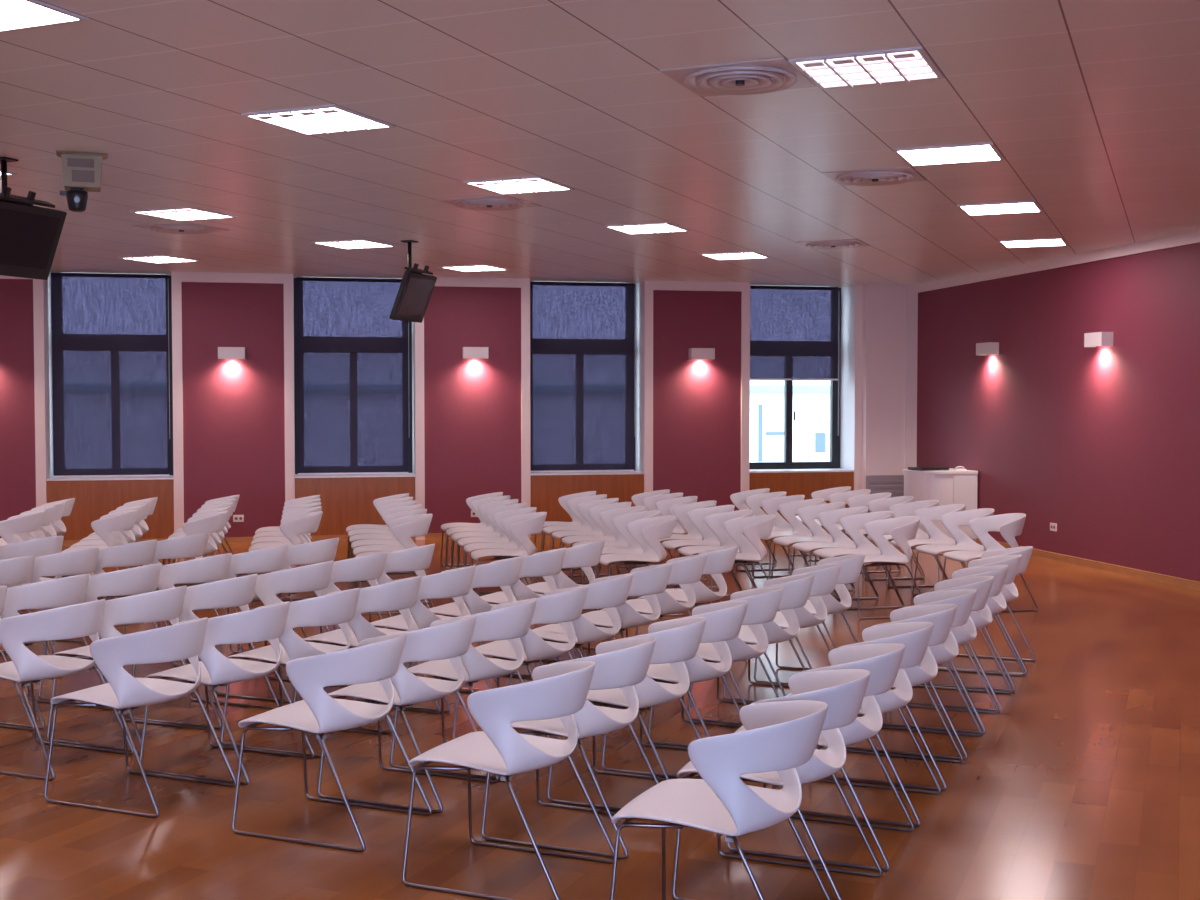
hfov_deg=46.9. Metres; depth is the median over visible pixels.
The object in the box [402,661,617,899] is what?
chair
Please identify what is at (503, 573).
chair
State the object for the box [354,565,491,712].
chair
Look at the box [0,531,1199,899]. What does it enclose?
floor
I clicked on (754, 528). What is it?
chair
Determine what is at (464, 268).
recessed light
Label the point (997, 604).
chair
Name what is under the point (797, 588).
chair
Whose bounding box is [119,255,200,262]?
recessed light
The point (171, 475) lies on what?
window
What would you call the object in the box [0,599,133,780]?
chair
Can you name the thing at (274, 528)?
chair
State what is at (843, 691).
chair
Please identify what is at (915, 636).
chair
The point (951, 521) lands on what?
chair
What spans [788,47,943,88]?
recessed light
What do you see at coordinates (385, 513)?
chair
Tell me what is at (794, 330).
roller blind
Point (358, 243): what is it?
recessed light
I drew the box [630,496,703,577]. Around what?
chair
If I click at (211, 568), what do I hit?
chair
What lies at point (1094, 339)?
wall sconce
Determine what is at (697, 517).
chair
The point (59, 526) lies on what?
chair
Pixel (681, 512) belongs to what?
chair
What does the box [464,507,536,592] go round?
chair
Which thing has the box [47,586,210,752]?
chair
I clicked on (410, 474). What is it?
window
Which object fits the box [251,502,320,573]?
chair
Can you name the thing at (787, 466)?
window
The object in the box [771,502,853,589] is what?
chair
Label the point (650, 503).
chair
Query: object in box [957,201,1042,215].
recessed light
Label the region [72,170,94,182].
grille
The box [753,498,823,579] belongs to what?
chair
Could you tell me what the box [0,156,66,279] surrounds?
television
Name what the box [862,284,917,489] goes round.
column
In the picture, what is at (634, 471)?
window
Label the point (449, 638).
chair
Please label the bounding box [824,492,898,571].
chair
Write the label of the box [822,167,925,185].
ceiling vent
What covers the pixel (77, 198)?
security camera
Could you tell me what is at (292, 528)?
chair
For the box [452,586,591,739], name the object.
chair
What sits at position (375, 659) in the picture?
chair
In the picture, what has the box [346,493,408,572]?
chair
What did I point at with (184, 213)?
recessed light
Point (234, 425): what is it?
wall
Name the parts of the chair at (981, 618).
sled leg, sled leg, backrest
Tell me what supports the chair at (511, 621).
on the floor
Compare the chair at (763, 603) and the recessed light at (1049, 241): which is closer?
the chair at (763, 603)
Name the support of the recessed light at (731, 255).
in the ceiling
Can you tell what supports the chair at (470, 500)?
on the floor
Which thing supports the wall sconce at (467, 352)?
attached to the wall at (234, 425)
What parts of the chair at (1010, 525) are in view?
sled leg, seat, backrest, sled leg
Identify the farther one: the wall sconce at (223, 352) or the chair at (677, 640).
the wall sconce at (223, 352)
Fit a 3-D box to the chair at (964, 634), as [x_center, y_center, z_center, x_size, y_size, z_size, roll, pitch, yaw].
[1.773,1.050,7.379,0.629,0.775,0.515,1,2,23]
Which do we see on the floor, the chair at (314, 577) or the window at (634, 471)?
the chair at (314, 577)
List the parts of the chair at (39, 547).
seat, backrest, sled leg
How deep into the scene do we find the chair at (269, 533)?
13.19 m
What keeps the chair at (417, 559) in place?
on the floor
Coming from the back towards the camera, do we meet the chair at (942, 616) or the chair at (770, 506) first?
the chair at (770, 506)
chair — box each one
[0,502,65,541]
[0,506,55,577]
[0,510,44,543]
[0,536,82,651]
[0,556,48,654]
[0,574,111,729]
[0,586,33,730]
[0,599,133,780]
[14,498,74,575]
[29,547,98,657]
[38,563,180,706]
[44,617,235,817]
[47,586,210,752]
[52,540,166,657]
[61,509,137,595]
[70,505,144,575]
[79,501,151,574]
[89,497,157,541]
[115,533,218,627]
[122,553,247,687]
[128,574,279,728]
[139,601,314,784]
[158,506,230,564]
[164,502,233,584]
[168,498,238,582]
[174,495,239,574]
[181,545,296,664]
[182,511,227,581]
[215,561,350,702]
[221,588,381,757]
[232,634,431,851]
[238,537,338,651]
[248,507,321,598]
[248,511,322,609]
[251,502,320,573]
[253,498,320,573]
[255,495,319,533]
[275,552,386,684]
[293,576,440,733]
[317,615,498,812]
[333,544,434,668]
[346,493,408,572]
[348,497,412,573]
[349,500,416,586]
[351,504,421,588]
[353,509,428,601]
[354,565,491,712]
[356,514,433,614]
[390,599,549,779]
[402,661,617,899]
[411,556,534,691]
[441,492,502,569]
[446,495,509,569]
[451,499,520,580]
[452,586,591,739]
[457,503,527,591]
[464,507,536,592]
[471,512,546,594]
[480,548,578,675]
[481,637,658,858]
[509,574,646,708]
[527,540,612,660]
[534,491,599,568]
[542,494,611,574]
[547,617,705,809]
[552,498,620,581]
[557,563,671,707]
[561,502,630,583]
[572,506,644,596]
[583,510,659,597]
[597,515,683,615]
[599,554,706,689]
[601,601,747,778]
[610,700,830,899]
[617,489,671,565]
[618,493,682,569]
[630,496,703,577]
[635,545,737,635]
[648,587,783,747]
[659,500,716,587]
[662,505,740,594]
[672,669,882,899]
[677,509,755,605]
[688,574,813,724]
[695,514,775,606]
[723,563,840,701]
[727,643,914,870]
[730,488,775,563]
[733,491,791,569]
[736,495,807,576]
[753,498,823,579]
[754,554,864,684]
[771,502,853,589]
[772,622,940,826]
[788,486,850,555]
[791,506,876,598]
[805,489,877,562]
[813,511,902,607]
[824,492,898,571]
[826,604,962,789]
[835,516,920,618]
[845,496,921,579]
[846,589,981,759]
[865,500,946,586]
[882,576,998,733]
[888,504,965,594]
[890,565,1011,711]
[913,508,994,595]
[921,555,1024,691]
[938,546,1035,674]
[942,513,1037,611]
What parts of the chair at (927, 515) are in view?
sled leg, seat, sled leg, backrest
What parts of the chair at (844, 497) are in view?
backrest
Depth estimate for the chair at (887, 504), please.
13.68 m
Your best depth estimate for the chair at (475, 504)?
13.71 m
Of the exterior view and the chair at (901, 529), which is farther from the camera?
the exterior view
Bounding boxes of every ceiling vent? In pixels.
[132,222,229,233]
[437,195,539,210]
[660,58,815,96]
[796,239,869,248]
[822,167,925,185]
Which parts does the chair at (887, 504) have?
seat, sled leg, backrest, sled leg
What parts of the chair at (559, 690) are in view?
sled leg, seat, backrest, sled leg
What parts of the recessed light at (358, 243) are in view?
lamp panel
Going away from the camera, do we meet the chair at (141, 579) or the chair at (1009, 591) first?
the chair at (141, 579)
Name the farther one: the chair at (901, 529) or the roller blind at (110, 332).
the roller blind at (110, 332)
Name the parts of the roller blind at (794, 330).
pull chain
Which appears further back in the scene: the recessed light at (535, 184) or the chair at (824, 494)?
the chair at (824, 494)
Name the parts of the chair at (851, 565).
sled leg, seat, sled leg, backrest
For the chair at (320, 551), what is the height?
0.775 m
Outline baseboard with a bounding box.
[976,538,1199,590]
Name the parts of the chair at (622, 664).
sled leg, seat, sled leg, backrest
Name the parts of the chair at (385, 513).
seat, backrest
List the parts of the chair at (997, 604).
sled leg, sled leg, backrest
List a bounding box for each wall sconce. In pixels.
[218,347,244,358]
[462,347,487,358]
[689,348,714,358]
[976,342,998,354]
[1084,332,1112,346]
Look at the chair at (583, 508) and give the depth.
13.38 m
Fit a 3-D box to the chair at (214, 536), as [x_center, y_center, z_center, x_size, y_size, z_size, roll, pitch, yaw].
[-3.549,0.887,12.108,0.629,0.775,0.515,0,2,-12]
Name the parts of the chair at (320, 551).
sled leg, backrest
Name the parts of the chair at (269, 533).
seat, backrest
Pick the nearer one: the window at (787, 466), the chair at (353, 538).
the chair at (353, 538)
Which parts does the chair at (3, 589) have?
backrest, sled leg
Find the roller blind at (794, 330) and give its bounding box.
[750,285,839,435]
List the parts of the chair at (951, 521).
sled leg, sled leg, seat, backrest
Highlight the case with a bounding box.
[953,466,965,469]
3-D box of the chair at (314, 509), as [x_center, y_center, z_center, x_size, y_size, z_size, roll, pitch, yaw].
[-2.747,0.887,12.085,0.629,0.775,0.515,0,2,-12]
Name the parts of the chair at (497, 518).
seat, sled leg, backrest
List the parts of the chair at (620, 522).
sled leg, seat, backrest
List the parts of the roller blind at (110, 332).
pull chain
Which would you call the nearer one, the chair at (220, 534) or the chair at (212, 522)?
the chair at (212, 522)
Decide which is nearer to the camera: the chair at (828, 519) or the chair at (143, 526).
the chair at (828, 519)
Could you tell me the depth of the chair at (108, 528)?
11.63 m
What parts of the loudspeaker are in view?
mounting plate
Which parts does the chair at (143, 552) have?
sled leg, backrest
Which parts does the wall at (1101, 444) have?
cornice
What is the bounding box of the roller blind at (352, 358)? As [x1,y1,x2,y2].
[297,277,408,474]
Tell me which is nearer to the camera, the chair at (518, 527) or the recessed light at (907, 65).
the recessed light at (907, 65)
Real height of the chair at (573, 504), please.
0.775 m
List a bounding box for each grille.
[67,158,93,167]
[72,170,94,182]
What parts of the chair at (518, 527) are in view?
seat, sled leg, backrest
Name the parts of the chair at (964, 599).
sled leg, sled leg, backrest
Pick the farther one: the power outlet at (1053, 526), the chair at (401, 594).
the power outlet at (1053, 526)
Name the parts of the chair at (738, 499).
backrest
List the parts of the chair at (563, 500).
seat, sled leg, backrest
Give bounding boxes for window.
[46,275,173,480]
[293,278,414,477]
[530,284,643,474]
[749,288,853,472]
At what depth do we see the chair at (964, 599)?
6.70 m
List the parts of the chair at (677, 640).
sled leg, seat, sled leg, backrest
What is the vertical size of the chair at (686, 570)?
0.775 m
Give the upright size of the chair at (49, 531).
0.775 m
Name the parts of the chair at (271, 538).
seat, backrest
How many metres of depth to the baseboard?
13.71 m
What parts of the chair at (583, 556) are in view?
seat, sled leg, sled leg, backrest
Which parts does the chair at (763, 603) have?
sled leg, seat, sled leg, backrest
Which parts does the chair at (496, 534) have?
seat, sled leg, sled leg, backrest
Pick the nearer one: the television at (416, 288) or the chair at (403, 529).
the chair at (403, 529)
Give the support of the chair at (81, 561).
on the floor
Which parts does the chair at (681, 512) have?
seat, backrest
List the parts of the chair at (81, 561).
sled leg, backrest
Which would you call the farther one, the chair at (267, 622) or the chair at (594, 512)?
the chair at (594, 512)
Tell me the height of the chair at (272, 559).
0.775 m
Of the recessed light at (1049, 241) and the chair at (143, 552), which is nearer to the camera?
the chair at (143, 552)
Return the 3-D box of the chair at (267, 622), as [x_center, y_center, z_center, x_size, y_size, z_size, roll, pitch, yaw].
[-1.739,1.082,6.436,0.629,0.775,0.515,1,2,23]
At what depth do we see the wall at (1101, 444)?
14.34 m
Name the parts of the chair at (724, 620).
sled leg, seat, sled leg, backrest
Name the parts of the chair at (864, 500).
backrest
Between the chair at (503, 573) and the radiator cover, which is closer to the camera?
the chair at (503, 573)
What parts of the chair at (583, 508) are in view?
seat, sled leg, backrest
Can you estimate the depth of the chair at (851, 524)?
11.77 m
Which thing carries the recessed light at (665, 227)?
in the ceiling
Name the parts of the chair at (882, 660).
seat, sled leg, sled leg, backrest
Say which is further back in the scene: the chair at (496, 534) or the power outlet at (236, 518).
the power outlet at (236, 518)
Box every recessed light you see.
[0,0,88,32]
[0,170,17,175]
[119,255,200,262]
[130,207,236,220]
[241,105,395,134]
[311,239,396,248]
[439,264,508,271]
[463,176,574,194]
[604,222,689,233]
[699,251,769,259]
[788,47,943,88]
[892,142,1004,165]
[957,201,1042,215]
[998,238,1067,247]
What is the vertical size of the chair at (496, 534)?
0.775 m
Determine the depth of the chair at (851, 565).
8.29 m
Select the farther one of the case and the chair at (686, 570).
the case
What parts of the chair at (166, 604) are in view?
seat, sled leg, backrest, sled leg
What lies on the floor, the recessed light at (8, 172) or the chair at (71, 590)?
the chair at (71, 590)
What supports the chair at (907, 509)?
on the floor
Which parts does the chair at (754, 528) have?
sled leg, sled leg, seat, backrest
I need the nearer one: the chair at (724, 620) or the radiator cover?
the chair at (724, 620)
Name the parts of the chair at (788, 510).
sled leg, seat, sled leg, backrest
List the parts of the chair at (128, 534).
seat, backrest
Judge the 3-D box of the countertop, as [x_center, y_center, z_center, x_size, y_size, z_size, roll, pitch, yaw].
[4.063,0.257,16.780,0.762,0.032,0.724,0,2,-12]
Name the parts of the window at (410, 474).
sill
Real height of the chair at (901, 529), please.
0.775 m
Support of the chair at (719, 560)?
on the floor
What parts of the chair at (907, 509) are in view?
sled leg, seat, backrest, sled leg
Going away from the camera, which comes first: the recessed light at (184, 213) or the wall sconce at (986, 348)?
the recessed light at (184, 213)
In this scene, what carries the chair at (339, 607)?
on the floor
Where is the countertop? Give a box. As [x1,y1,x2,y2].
[903,468,977,473]
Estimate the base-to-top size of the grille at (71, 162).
0.050 m
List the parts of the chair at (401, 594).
sled leg, seat, backrest, sled leg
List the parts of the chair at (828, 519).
sled leg, seat, sled leg, backrest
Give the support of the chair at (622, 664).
on the floor
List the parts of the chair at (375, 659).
sled leg, seat, backrest, sled leg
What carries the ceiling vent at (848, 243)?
in the ceiling
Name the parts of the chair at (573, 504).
seat, sled leg, backrest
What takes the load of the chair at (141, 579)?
on the floor
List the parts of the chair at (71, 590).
sled leg, backrest, sled leg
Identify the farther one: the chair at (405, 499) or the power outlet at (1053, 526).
the power outlet at (1053, 526)
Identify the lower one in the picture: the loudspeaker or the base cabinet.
the base cabinet
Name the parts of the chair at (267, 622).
sled leg, seat, backrest, sled leg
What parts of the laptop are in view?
lid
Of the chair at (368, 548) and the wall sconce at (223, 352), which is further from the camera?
the wall sconce at (223, 352)
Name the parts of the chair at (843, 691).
seat, sled leg, sled leg, backrest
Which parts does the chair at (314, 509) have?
seat, backrest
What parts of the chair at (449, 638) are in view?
sled leg, seat, backrest, sled leg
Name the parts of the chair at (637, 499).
backrest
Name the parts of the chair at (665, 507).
backrest, seat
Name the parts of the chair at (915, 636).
seat, sled leg, sled leg, backrest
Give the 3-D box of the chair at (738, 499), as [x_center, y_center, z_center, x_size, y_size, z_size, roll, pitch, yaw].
[1.489,0.799,14.665,0.629,0.775,0.515,0,2,-12]
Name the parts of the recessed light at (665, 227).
lamp panel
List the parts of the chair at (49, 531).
backrest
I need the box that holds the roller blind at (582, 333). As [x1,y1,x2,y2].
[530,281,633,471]
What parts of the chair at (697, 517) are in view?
seat, sled leg, backrest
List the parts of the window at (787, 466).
sill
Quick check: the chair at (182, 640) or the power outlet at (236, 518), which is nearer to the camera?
the chair at (182, 640)
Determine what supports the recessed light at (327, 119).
in the ceiling
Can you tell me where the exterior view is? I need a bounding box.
[750,380,829,461]
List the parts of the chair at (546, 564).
seat, sled leg, backrest, sled leg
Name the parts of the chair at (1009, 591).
sled leg, sled leg, backrest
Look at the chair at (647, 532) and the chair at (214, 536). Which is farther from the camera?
the chair at (214, 536)
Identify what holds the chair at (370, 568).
on the floor
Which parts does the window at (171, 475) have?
sill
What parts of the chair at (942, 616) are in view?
sled leg, sled leg, backrest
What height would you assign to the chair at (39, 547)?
0.775 m
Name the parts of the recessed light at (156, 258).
lamp panel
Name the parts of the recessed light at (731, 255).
lamp panel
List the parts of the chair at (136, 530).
seat, backrest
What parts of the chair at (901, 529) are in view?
sled leg, seat, sled leg, backrest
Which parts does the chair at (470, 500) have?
sled leg, sled leg, seat, backrest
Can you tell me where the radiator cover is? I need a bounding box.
[866,475,903,517]
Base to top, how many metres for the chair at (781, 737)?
0.775 m
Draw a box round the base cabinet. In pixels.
[903,468,977,541]
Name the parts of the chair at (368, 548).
seat, backrest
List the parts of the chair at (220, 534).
sled leg, backrest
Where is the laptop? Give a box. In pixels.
[908,467,948,470]
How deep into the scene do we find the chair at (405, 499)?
13.50 m
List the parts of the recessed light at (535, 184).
lamp panel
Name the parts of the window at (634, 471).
sill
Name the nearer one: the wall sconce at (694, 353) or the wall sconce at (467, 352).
the wall sconce at (467, 352)
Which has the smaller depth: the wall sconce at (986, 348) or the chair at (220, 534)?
the chair at (220, 534)
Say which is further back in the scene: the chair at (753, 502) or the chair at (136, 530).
the chair at (753, 502)
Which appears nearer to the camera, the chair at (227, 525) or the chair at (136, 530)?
the chair at (136, 530)
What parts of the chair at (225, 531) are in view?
seat, sled leg, backrest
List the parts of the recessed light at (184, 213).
lamp panel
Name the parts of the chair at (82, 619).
sled leg, seat, backrest, sled leg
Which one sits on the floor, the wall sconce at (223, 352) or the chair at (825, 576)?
the chair at (825, 576)
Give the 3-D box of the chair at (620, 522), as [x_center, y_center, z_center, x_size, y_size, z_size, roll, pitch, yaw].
[0.197,0.902,11.658,0.629,0.775,0.515,0,2,-12]
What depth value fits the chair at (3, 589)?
7.12 m
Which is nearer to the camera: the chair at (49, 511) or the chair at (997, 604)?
the chair at (997, 604)
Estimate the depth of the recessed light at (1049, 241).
13.30 m
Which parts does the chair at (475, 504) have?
seat, sled leg, sled leg, backrest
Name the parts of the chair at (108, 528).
seat, backrest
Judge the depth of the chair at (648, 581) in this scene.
7.77 m
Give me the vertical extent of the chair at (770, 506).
0.775 m
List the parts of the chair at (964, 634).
sled leg, sled leg, backrest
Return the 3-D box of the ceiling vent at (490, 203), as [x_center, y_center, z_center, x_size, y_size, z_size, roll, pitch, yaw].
[-0.853,-1.891,10.679,0.590,0.034,0.590,1,2,23]
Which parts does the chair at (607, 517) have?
seat, sled leg, sled leg, backrest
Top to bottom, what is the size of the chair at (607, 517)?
0.775 m
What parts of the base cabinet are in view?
door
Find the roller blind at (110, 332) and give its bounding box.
[51,273,169,476]
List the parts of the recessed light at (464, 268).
lamp panel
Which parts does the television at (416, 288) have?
ceiling plate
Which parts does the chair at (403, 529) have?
seat, sled leg, backrest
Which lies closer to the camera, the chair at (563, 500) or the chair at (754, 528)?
the chair at (754, 528)
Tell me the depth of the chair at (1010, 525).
11.51 m
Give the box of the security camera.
[60,187,87,211]
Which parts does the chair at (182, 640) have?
sled leg, seat, backrest, sled leg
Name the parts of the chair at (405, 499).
seat, sled leg, backrest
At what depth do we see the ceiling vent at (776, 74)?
6.49 m
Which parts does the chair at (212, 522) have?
backrest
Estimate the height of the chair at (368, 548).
0.775 m
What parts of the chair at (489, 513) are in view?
seat, sled leg, sled leg, backrest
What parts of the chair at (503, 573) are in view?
sled leg, seat, backrest, sled leg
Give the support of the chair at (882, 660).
on the floor
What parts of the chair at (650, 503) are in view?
sled leg, backrest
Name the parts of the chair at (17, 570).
backrest, sled leg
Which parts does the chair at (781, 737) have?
sled leg, seat, sled leg, backrest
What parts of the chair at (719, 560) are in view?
seat, backrest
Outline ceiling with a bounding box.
[0,0,1199,287]
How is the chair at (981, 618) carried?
on the floor
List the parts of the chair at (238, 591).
sled leg, backrest, sled leg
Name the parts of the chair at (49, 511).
backrest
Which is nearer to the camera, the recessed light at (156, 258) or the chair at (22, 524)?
the chair at (22, 524)
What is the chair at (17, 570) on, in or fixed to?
on the floor
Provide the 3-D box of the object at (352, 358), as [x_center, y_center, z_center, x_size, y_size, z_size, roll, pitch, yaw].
[-3.052,-0.911,17.134,1.362,2.426,0.060,0,2,-12]
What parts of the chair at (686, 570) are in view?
seat, sled leg, backrest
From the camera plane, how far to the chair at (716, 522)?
11.96 m
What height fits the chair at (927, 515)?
0.775 m
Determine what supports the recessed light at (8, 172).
in the ceiling
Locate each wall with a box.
[0,272,862,546]
[916,230,1199,581]
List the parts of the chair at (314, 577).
sled leg, backrest, sled leg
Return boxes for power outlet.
[233,515,243,521]
[1050,523,1056,530]
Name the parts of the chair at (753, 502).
sled leg, sled leg, backrest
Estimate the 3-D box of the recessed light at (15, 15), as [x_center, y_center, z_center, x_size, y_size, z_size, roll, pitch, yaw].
[-2.438,-1.721,5.391,0.594,0.010,0.594,1,2,23]
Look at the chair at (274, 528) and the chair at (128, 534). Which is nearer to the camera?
the chair at (128, 534)
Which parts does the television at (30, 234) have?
ceiling plate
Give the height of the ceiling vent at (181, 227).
0.034 m
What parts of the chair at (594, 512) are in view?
seat, sled leg, backrest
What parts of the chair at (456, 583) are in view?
sled leg, seat, backrest, sled leg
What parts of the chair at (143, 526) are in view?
backrest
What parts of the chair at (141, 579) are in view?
sled leg, backrest, sled leg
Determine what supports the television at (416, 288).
hanging from the ceiling
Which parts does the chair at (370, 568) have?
sled leg, sled leg, backrest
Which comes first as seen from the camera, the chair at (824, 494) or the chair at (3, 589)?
the chair at (3, 589)
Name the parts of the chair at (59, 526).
backrest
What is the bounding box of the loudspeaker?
[56,150,107,191]
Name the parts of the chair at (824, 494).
backrest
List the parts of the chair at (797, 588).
sled leg, sled leg, seat, backrest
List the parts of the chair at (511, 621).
sled leg, seat, sled leg, backrest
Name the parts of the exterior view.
cornice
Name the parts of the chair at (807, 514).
sled leg, seat, sled leg, backrest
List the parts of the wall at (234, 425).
wall panel, panel frame, skirting, wall panel, panel frame, skirting, skirting, skirting, wall panel, panel frame, skirting, wall panel, panel frame, panel frame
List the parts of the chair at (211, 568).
backrest, sled leg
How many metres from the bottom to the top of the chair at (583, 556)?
0.775 m
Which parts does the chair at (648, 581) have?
seat, sled leg, backrest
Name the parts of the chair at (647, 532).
seat, sled leg, backrest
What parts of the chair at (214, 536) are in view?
backrest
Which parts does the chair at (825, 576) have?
sled leg, sled leg, seat, backrest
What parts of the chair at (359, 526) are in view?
seat, backrest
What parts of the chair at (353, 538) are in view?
seat, sled leg, backrest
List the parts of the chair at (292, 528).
sled leg, backrest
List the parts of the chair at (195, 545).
backrest, sled leg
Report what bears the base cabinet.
on the floor
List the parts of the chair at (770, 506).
sled leg, seat, sled leg, backrest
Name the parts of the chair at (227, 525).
seat, sled leg, backrest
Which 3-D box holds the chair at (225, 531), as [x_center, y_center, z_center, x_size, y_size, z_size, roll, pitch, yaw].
[-3.767,0.851,13.135,0.629,0.775,0.515,0,2,-12]
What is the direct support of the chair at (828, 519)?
on the floor
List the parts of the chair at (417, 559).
sled leg, sled leg, backrest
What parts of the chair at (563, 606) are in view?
sled leg, seat, sled leg, backrest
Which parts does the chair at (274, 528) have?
seat, backrest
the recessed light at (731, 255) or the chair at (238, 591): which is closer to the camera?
the chair at (238, 591)
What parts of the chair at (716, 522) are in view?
seat, sled leg, sled leg, backrest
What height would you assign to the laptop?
0.034 m
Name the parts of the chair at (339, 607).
sled leg, seat, backrest, sled leg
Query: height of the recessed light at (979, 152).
0.010 m
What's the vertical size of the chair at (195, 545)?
0.775 m
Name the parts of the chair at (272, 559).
sled leg, backrest, sled leg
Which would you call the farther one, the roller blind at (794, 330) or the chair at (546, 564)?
the roller blind at (794, 330)
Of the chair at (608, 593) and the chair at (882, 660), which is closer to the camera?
the chair at (882, 660)
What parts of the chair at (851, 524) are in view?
sled leg, seat, backrest, sled leg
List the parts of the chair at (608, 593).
sled leg, seat, backrest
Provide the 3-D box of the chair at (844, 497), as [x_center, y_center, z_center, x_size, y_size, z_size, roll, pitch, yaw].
[2.526,0.804,14.502,0.629,0.775,0.515,0,2,-12]
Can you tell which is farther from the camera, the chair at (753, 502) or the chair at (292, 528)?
the chair at (753, 502)
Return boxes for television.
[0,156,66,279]
[389,240,436,322]
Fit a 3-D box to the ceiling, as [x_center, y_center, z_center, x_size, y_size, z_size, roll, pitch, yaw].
[-1.137,-1.821,6.396,15.660,0.120,22.500,0,2,-12]
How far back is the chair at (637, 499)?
14.72 m

